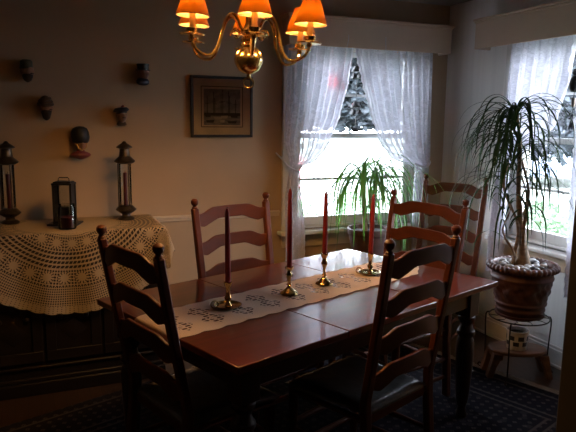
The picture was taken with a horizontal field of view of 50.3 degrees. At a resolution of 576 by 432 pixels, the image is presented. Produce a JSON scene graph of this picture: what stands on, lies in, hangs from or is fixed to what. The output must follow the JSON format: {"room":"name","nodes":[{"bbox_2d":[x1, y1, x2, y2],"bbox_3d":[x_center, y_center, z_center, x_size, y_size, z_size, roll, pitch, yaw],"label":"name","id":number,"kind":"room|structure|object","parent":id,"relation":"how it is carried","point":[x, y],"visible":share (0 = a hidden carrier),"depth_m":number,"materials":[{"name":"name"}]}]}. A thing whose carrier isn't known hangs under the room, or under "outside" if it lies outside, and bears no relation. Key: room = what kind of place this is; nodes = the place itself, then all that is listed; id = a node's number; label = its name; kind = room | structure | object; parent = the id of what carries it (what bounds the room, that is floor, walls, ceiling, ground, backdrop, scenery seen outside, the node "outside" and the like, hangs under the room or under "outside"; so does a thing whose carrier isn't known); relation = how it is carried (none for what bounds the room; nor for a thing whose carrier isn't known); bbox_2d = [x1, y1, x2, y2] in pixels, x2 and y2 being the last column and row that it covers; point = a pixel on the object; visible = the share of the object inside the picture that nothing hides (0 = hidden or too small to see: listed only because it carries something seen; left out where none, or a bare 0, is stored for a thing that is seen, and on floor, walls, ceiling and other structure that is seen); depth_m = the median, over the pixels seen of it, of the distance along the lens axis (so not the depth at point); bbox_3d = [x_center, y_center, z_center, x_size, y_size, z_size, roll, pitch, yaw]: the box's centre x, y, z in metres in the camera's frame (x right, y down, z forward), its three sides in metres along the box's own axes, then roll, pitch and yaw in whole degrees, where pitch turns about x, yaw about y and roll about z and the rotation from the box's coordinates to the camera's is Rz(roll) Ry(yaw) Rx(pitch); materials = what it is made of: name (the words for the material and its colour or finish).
{"room":"dining room","nodes":[
{"label":"dining room","id":0,"kind":"room"},
{"bbox_2d":[0,0,449,284],"bbox_3d":[-0.779,-0.329,4.189,4.650,2.440,0.160,-3,10,-23],"label":"wall","id":1,"kind":"structure","parent":0,"point":[84,55],"depth_m":3.98,"materials":[{"name":"paint"}]},
{"bbox_2d":[19,59,33,81],"bbox_3d":[-1.553,-0.862,3.643,0.080,0.132,0.080,-4,10,-26],"label":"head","id":2,"kind":"object","parent":1,"relation":"attached to","point":[26,66],"visible":1,"depth_m":3.62},
{"bbox_2d":[37,95,53,119],"bbox_3d":[-1.468,-0.655,3.713,0.102,0.149,0.096,4,10,19],"label":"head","id":3,"kind":"object","parent":1,"relation":"attached to","point":[45,104],"visible":1,"depth_m":3.69},
{"bbox_2d":[70,126,90,158],"bbox_3d":[-1.294,-0.456,3.821,0.113,0.205,0.111,2,9,5],"label":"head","id":4,"kind":"object","parent":1,"relation":"attached to","point":[80,137],"visible":1,"depth_m":3.79},
{"bbox_2d":[113,105,128,125],"bbox_3d":[-1.059,-0.639,3.892,0.100,0.132,0.100,-6,11,-37],"label":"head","id":5,"kind":"object","parent":1,"relation":"attached to","point":[121,113],"visible":1,"depth_m":3.87},
{"bbox_2d":[136,63,149,84],"bbox_3d":[-0.924,-0.901,3.909,0.093,0.136,0.095,-1,9,-8],"label":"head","id":6,"kind":"object","parent":1,"relation":"attached to","point":[142,70],"visible":1,"depth_m":3.88},
{"bbox_2d":[153,210,279,221],"bbox_3d":[-1.402,0.051,3.884,2.910,0.040,0.022,-3,10,-23],"label":"trim","id":7,"kind":"structure","parent":1,"relation":"attached to","point":[274,212],"depth_m":4.16,"materials":[{"name":"beige paint"}]},
{"bbox_2d":[190,75,252,136],"bbox_3d":[-0.448,-0.741,4.162,0.435,0.409,0.024,-3,10,-23],"label":"framed picture","id":8,"kind":"object","parent":1,"relation":"attached to","point":[220,106],"visible":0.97,"depth_m":4.16,"materials":[{"name":"black wood"}]},
{"bbox_2d":[204,89,239,124],"bbox_3d":[-0.446,-0.738,4.159,0.256,0.240,0.002,-3,10,-23],"label":"print","id":9,"kind":"object","parent":8,"relation":"attached to","point":[221,106],"depth_m":4.16,"materials":[{"name":"paper"}]},
{"bbox_2d":[277,45,427,247],"bbox_3d":[0.493,-0.565,4.658,1.270,1.540,0.265,-3,10,-23],"label":"window","id":10,"kind":"structure","parent":1,"relation":"in","point":[313,237],"depth_m":4.61,"materials":[{"name":"white paint"}]},
{"bbox_2d":[350,65,361,131],"bbox_3d":[0.505,-0.938,4.531,0.098,0.633,0.094,1,9,-1],"label":"wind chime","id":11,"kind":"object","parent":10,"relation":"hanging from","point":[355,104],"visible":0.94,"depth_m":4.53,"materials":[{"name":"black metal"}]},
{"bbox_2d":[280,12,454,55],"bbox_3d":[0.601,-1.310,4.446,1.363,0.206,0.154,-3,10,-23],"label":"window valance","id":12,"kind":"object","parent":1,"relation":"attached to","point":[364,33],"visible":0.92,"depth_m":4.40,"materials":[{"name":"paint"}]},
{"bbox_2d":[276,35,353,260],"bbox_3d":[0.209,-0.460,4.420,0.597,1.650,0.137,-3,10,-23],"label":"lace curtain","id":13,"kind":"object","parent":12,"relation":"hanging from","point":[317,84],"visible":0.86,"depth_m":4.34,"materials":[{"name":"white fabric"}]},
{"bbox_2d":[355,39,432,249],"bbox_3d":[0.798,-0.491,4.665,0.740,1.650,0.137,-3,10,-23],"label":"lace curtain","id":14,"kind":"object","parent":12,"relation":"hanging from","point":[397,85],"visible":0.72,"depth_m":4.61,"materials":[{"name":"white fabric"}]},
{"bbox_2d":[0,319,560,427],"bbox_3d":[0.341,1.360,1.732,4.650,0.100,6.000,-3,10,-23],"label":"floor","id":15,"kind":"structure","parent":0,"point":[12,411],"depth_m":3.60,"materials":[{"name":"blue carpet"}]},
{"bbox_2d":[0,215,165,400],"bbox_3d":[-1.310,0.511,3.692,1.045,0.925,0.509,-3,10,-23],"label":"sideboard","id":16,"kind":"object","parent":15,"relation":"on","point":[41,353],"visible":0.47,"depth_m":3.48,"materials":[{"name":"brown wood"}]},
{"bbox_2d":[0,214,174,314],"bbox_3d":[-1.288,0.286,3.618,1.161,0.468,0.582,-3,10,-23],"label":"lace cloth","id":17,"kind":"object","parent":16,"relation":"on","point":[36,224],"visible":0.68,"depth_m":3.42,"materials":[{"name":"beige fabric"}]},
{"bbox_2d":[0,141,20,223],"bbox_3d":[-1.643,-0.197,3.598,0.130,0.484,0.130,-3,10,-23],"label":"candle lantern","id":18,"kind":"object","parent":17,"relation":"on","point":[6,157],"visible":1,"depth_m":3.59,"materials":[{"name":"brown metal"}]},
{"bbox_2d":[5,172,11,208],"bbox_3d":[-1.644,-0.152,3.606,0.023,0.217,0.023,-3,10,-23],"label":"candle","id":19,"kind":"object","parent":18,"relation":"on","point":[7,175],"depth_m":3.60,"materials":[{"name":"red wax"}]},
{"bbox_2d":[47,177,82,225],"bbox_3d":[-1.313,-0.090,3.603,0.172,0.279,0.135,0,9,-3],"label":"lantern","id":20,"kind":"object","parent":17,"relation":"on","point":[64,210],"visible":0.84,"depth_m":3.58,"materials":[{"name":"black metal"}]},
{"bbox_2d":[60,206,69,215],"bbox_3d":[-1.314,-0.014,3.615,0.049,0.082,0.053,0,9,-3],"label":"candle","id":21,"kind":"object","parent":20,"relation":"on","point":[64,210],"depth_m":3.59,"materials":[{"name":"wax"}]},
{"bbox_2d":[57,203,76,229],"bbox_3d":[-1.252,0.002,3.474,0.100,0.140,0.100,-3,10,-23],"label":"jar candle","id":22,"kind":"object","parent":17,"relation":"on","point":[68,222],"visible":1,"depth_m":3.45,"materials":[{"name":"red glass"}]},
{"bbox_2d":[114,141,135,219],"bbox_3d":[-1.006,-0.220,3.790,0.130,0.484,0.130,-3,10,-23],"label":"candle lantern","id":23,"kind":"object","parent":17,"relation":"on","point":[124,157],"visible":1,"depth_m":3.78,"materials":[{"name":"brown metal"}]},
{"bbox_2d":[123,172,127,204],"bbox_3d":[-1.007,-0.175,3.797,0.023,0.217,0.023,-3,10,-23],"label":"candle","id":24,"kind":"object","parent":23,"relation":"on","point":[125,173],"depth_m":3.79,"materials":[{"name":"red wax"}]},
{"bbox_2d":[0,342,558,431],"bbox_3d":[0.093,1.093,3.064,2.950,0.003,2.140,-8,12,-42],"label":"area rug","id":25,"kind":"object","parent":15,"relation":"on","point":[491,406],"visible":0.31,"depth_m":3.29,"materials":[{"name":"carpet"}]},
{"bbox_2d":[96,225,278,431],"bbox_3d":[-0.397,0.601,2.484,0.554,1.139,0.490,-7,12,-40],"label":"chair","id":26,"kind":"object","parent":25,"relation":"on","point":[183,399],"visible":0.89,"depth_m":2.35,"materials":[{"name":"brown wood"}]},
{"bbox_2d":[191,192,323,431],"bbox_3d":[-0.151,0.477,3.281,0.530,1.139,0.532,-7,12,-42],"label":"chair","id":27,"kind":"object","parent":25,"relation":"on","point":[204,219],"visible":0.44,"depth_m":3.35,"materials":[{"name":"brown wood"}]},
{"bbox_2d":[97,249,497,431],"bbox_3d":[0.104,0.722,3.012,1.690,0.746,1.030,-8,12,-42],"label":"dining table","id":28,"kind":"object","parent":25,"relation":"on","point":[248,354],"visible":0.73,"depth_m":2.60,"materials":[{"name":"brown wood"}]},
{"bbox_2d":[134,263,418,342],"bbox_3d":[0.107,0.394,2.959,1.705,0.091,0.340,-8,12,-42],"label":"table runner","id":29,"kind":"object","parent":28,"relation":"on","point":[199,325],"visible":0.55,"depth_m":2.73,"materials":[{"name":"fabric"}]},
{"bbox_2d":[210,281,241,309],"bbox_3d":[-0.258,0.339,2.638,0.119,0.116,0.119,6,10,30],"label":"candlestick","id":30,"kind":"object","parent":29,"relation":"on","point":[227,304],"visible":0.99,"depth_m":2.63,"materials":[{"name":"gold metal"}]},
{"bbox_2d":[225,208,230,281],"bbox_3d":[-0.256,0.131,2.604,0.025,0.344,0.025,-3,10,-23],"label":"taper candle","id":31,"kind":"object","parent":30,"relation":"in","point":[227,215],"visible":0.99,"depth_m":2.60,"materials":[{"name":"red wax"}]},
{"bbox_2d":[280,266,297,296],"bbox_3d":[0.005,0.298,2.837,0.086,0.132,0.086,-3,10,-23],"label":"candlestick","id":32,"kind":"object","parent":29,"relation":"on","point":[288,291],"visible":0.98,"depth_m":2.82,"materials":[{"name":"gold metal"}]},
{"bbox_2d":[287,187,291,266],"bbox_3d":[0.008,0.060,2.799,0.025,0.386,0.025,-3,10,-23],"label":"taper candle","id":33,"kind":"object","parent":32,"relation":"on","point":[289,221],"visible":0.98,"depth_m":2.79,"materials":[{"name":"red wax"}]},
{"bbox_2d":[315,252,332,285],"bbox_3d":[0.179,0.259,3.015,0.086,0.158,0.086,-3,10,-23],"label":"candlestick","id":34,"kind":"object","parent":29,"relation":"on","point":[323,281],"visible":0.99,"depth_m":3.00,"materials":[{"name":"gold metal"}]},
{"bbox_2d":[322,191,327,253],"bbox_3d":[0.181,0.037,2.980,0.025,0.326,0.025,-3,10,-23],"label":"taper candle","id":35,"kind":"object","parent":34,"relation":"on","point":[325,213],"visible":1,"depth_m":2.97,"materials":[{"name":"red wax"}]},
{"bbox_2d":[355,252,380,275],"bbox_3d":[0.435,0.252,3.239,0.119,0.118,0.119,-6,11,-36],"label":"candlestick","id":36,"kind":"object","parent":29,"relation":"on","point":[370,272],"visible":1,"depth_m":3.23,"materials":[{"name":"gold metal"}]},
{"bbox_2d":[368,193,374,252],"bbox_3d":[0.439,0.047,3.207,0.027,0.336,0.025,-3,10,-23],"label":"taper candle","id":37,"kind":"object","parent":36,"relation":"in","point":[372,217],"visible":1,"depth_m":3.20,"materials":[{"name":"red wax"}]},
{"bbox_2d":[285,225,460,431],"bbox_3d":[0.345,0.592,2.593,0.500,1.139,0.532,-8,13,-44],"label":"chair","id":38,"kind":"object","parent":25,"relation":"on","point":[370,388],"visible":1,"depth_m":2.48,"materials":[{"name":"brown wood"}]},
{"bbox_2d":[328,189,469,416],"bbox_3d":[0.612,0.451,3.521,0.533,1.134,0.584,-6,11,-35],"label":"chair","id":39,"kind":"object","parent":25,"relation":"on","point":[408,207],"visible":0.3,"depth_m":3.50,"materials":[{"name":"brown wood"}]},
{"bbox_2d":[416,173,488,338],"bbox_3d":[1.050,0.314,4.314,0.490,1.168,0.553,7,11,36],"label":"chair","id":40,"kind":"object","parent":25,"relation":"on","point":[467,259],"visible":0.33,"depth_m":4.37,"materials":[{"name":"brown wood"}]},
{"bbox_2d":[477,309,552,385],"bbox_3d":[1.425,0.798,3.810,0.412,0.379,0.374,-3,10,-23],"label":"wire plant stand","id":41,"kind":"object","parent":25,"relation":"on","point":[489,311],"visible":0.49,"depth_m":3.68,"materials":[{"name":"black metal"}]},
{"bbox_2d":[449,93,575,320],"bbox_3d":[1.290,-0.053,3.653,0.688,1.342,0.730,-4,10,-26],"label":"potted palm","id":42,"kind":"object","parent":41,"relation":"on","point":[520,294],"visible":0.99,"depth_m":3.60,"materials":[{"name":"plant"}]},
{"bbox_2d":[491,257,554,318],"bbox_3d":[1.424,0.438,3.744,0.384,0.308,0.384,-3,10,-23],"label":"pot","id":43,"kind":"object","parent":42,"relation":"attached to","point":[519,293],"depth_m":3.62,"materials":[{"name":"ceramic"}]},
{"bbox_2d":[530,266,539,269],"bbox_3d":[1.452,0.312,3.601,0.058,0.030,0.047,2,9,9],"label":"stone","id":44,"kind":"object","parent":42,"relation":"on","point":[531,267],"visible":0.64,"depth_m":3.59,"materials":[{"name":"grey stone"}]},
{"bbox_2d":[480,341,552,379],"bbox_3d":[1.423,0.900,3.819,0.396,0.173,0.235,1,9,2],"label":"footstool","id":45,"kind":"object","parent":25,"relation":"on","point":[494,352],"visible":0.98,"depth_m":3.75,"materials":[{"name":"brown wood"}]},
{"bbox_2d":[506,326,529,350],"bbox_3d":[1.413,0.757,3.781,0.136,0.120,0.136,-3,10,-23],"label":"pot","id":46,"kind":"object","parent":45,"relation":"on","point":[519,337],"visible":0.91,"depth_m":3.73,"materials":[{"name":"white ceramic"}]},
{"bbox_2d":[394,0,471,5],"bbox_3d":[0.372,-1.149,1.335,4.650,0.100,6.000,-3,10,-23],"label":"ceiling","id":47,"kind":"structure","parent":0,"point":[435,2],"depth_m":4.59,"materials":[{"name":"paint"}]},
{"bbox_2d":[175,0,326,88],"bbox_3d":[-0.159,-0.916,2.560,0.661,0.755,0.659,-3,10,-23],"label":"chandelier","id":48,"kind":"object","parent":47,"relation":"hanging from","point":[248,59],"visible":1,"depth_m":2.50,"materials":[{"name":"gold metal"}]},
{"bbox_2d":[439,0,566,348],"bbox_3d":[2.456,0.005,2.327,0.160,2.440,5.840,-3,10,-23],"label":"wall","id":49,"kind":"structure","parent":0,"point":[473,75],"depth_m":4.56,"materials":[{"name":"white paint"}]},
{"bbox_2d":[452,313,562,369],"bbox_3d":[1.753,0.918,3.881,0.026,0.135,2.740,-3,10,-23],"label":"baseboard","id":50,"kind":"structure","parent":49,"relation":"attached to","point":[495,329],"depth_m":4.39,"materials":[{"name":"white paint"}]},
{"bbox_2d":[473,0,575,49],"bbox_3d":[1.689,-1.164,3.612,0.144,0.206,1.648,-3,10,-23],"label":"window valance","id":51,"kind":"object","parent":49,"relation":"attached to","point":[557,19],"visible":1,"depth_m":3.87,"materials":[{"name":"paint"}]},
{"bbox_2d":[485,35,575,271],"bbox_3d":[1.571,-0.379,4.012,0.121,1.650,0.666,-3,10,-23],"label":"lace curtain","id":52,"kind":"object","parent":51,"relation":"hanging from","point":[539,66],"visible":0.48,"depth_m":3.90,"materials":[{"name":"white fabric"}]},
{"bbox_2d":[563,108,575,296],"bbox_3d":[1.819,-0.280,3.409,0.098,1.650,0.584,-3,10,-23],"label":"lace curtain","id":53,"kind":"object","parent":51,"relation":"hanging from","point":[570,220],"visible":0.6,"depth_m":3.68,"materials":[{"name":"white fabric"}]},
{"bbox_2d":[485,44,575,272],"bbox_3d":[1.790,-0.410,3.779,0.265,1.540,1.270,-3,10,-23],"label":"window","id":54,"kind":"structure","parent":49,"relation":"in","point":[555,241],"depth_m":4.08,"materials":[{"name":"white paint"}]},
{"bbox_2d":[568,68,575,128],"bbox_3d":[1.722,-0.814,3.674,0.068,0.580,0.066,-3,10,-23],"label":"ornament","id":55,"kind":"object","parent":54,"relation":"hanging from","point":[572,84],"visible":0.81,"depth_m":3.67,"materials":[{"name":"black ceramic"}]},
{"bbox_3d":[1.630,0.031,2.099,1.540,2.440,0.140,-3,10,-23],"label":"wall","id":56,"kind":"structure","parent":0,"visible":0},
{"bbox_2d":[556,201,575,431],"bbox_3d":[0.955,0.070,1.807,0.112,2.440,0.202,-3,10,-23],"label":"trim","id":57,"kind":"structure","parent":56,"relation":"attached to","point":[566,412],"depth_m":1.90,"materials":[{"name":"paint"}]},
{"label":"outside","id":58,"kind":"structure","parent":0,"visible":0},
{"bbox_2d":[300,138,570,234],"bbox_3d":[2.122,-3.004,33.414,90.000,0.150,120.000,-3,10,-23],"label":"ground","id":59,"kind":"structure","parent":58,"point":[362,148],"depth_m":26.10,"materials":[{"name":"white snow"}]},
{"bbox_2d":[300,164,314,209],"bbox_3d":[-0.060,-0.258,9.831,1.073,1.829,1.048,-3,10,-23],"label":"shrub","id":60,"kind":"object","parent":59,"relation":"on","point":[303,170],"visible":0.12,"depth_m":9.69,"materials":[{"name":"green plant"}]},
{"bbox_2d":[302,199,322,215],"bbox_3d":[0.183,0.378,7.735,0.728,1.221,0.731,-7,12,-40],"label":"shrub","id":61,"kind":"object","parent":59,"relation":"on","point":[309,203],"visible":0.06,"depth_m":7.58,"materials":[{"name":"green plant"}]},
{"bbox_2d":[330,191,367,214],"bbox_3d":[0.843,0.300,8.115,0.752,1.295,0.760,-3,10,-23],"label":"shrub","id":62,"kind":"object","parent":59,"relation":"on","point":[359,210],"visible":0.12,"depth_m":7.95,"materials":[{"name":"green plant"}]},
{"bbox_2d":[334,58,374,132],"bbox_3d":[0.505,-1.356,6.318,1.768,5.047,1.754,2,9,10],"label":"conifer tree","id":63,"kind":"object","parent":59,"relation":"on","point":[346,120],"visible":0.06,"depth_m":5.60,"materials":[{"name":"green plant"}]},
{"bbox_2d":[526,200,568,236],"bbox_3d":[4.270,0.177,10.319,1.084,0.954,1.116,-3,10,-23],"label":"shrub","id":64,"kind":"object","parent":59,"relation":"on","point":[562,227],"visible":0.37,"depth_m":10.05,"materials":[{"name":"green plant"}]},
{"bbox_2d":[529,154,572,183],"bbox_3d":[9.729,-1.914,22.092,1.800,1.420,4.443,5,10,27],"label":"parked car","id":65,"kind":"object","parent":59,"relation":"on","point":[565,170],"visible":0.24,"depth_m":20.17,"materials":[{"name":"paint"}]},
{"bbox_2d":[534,51,575,166],"bbox_3d":[4.429,-2.259,8.140,3.400,6.340,3.402,-1,9,-12],"label":"conifer tree","id":66,"kind":"object","parent":59,"relation":"on","point":[565,132],"visible":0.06,"depth_m":7.41,"materials":[{"name":"green plant"}]},
{"bbox_3d":[0.581,0.573,4.478,0.284,0.591,0.284,-3,10,-23],"label":"table","id":67,"kind":"object","parent":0,"visible":0},
{"bbox_2d":[293,153,447,255],"bbox_3d":[0.600,-0.033,4.244,0.982,0.795,0.701,-5,10,-31],"label":"potted plant","id":68,"kind":"object","parent":67,"relation":"on","point":[358,233],"visible":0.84,"depth_m":4.25,"materials":[{"name":"green plant"}]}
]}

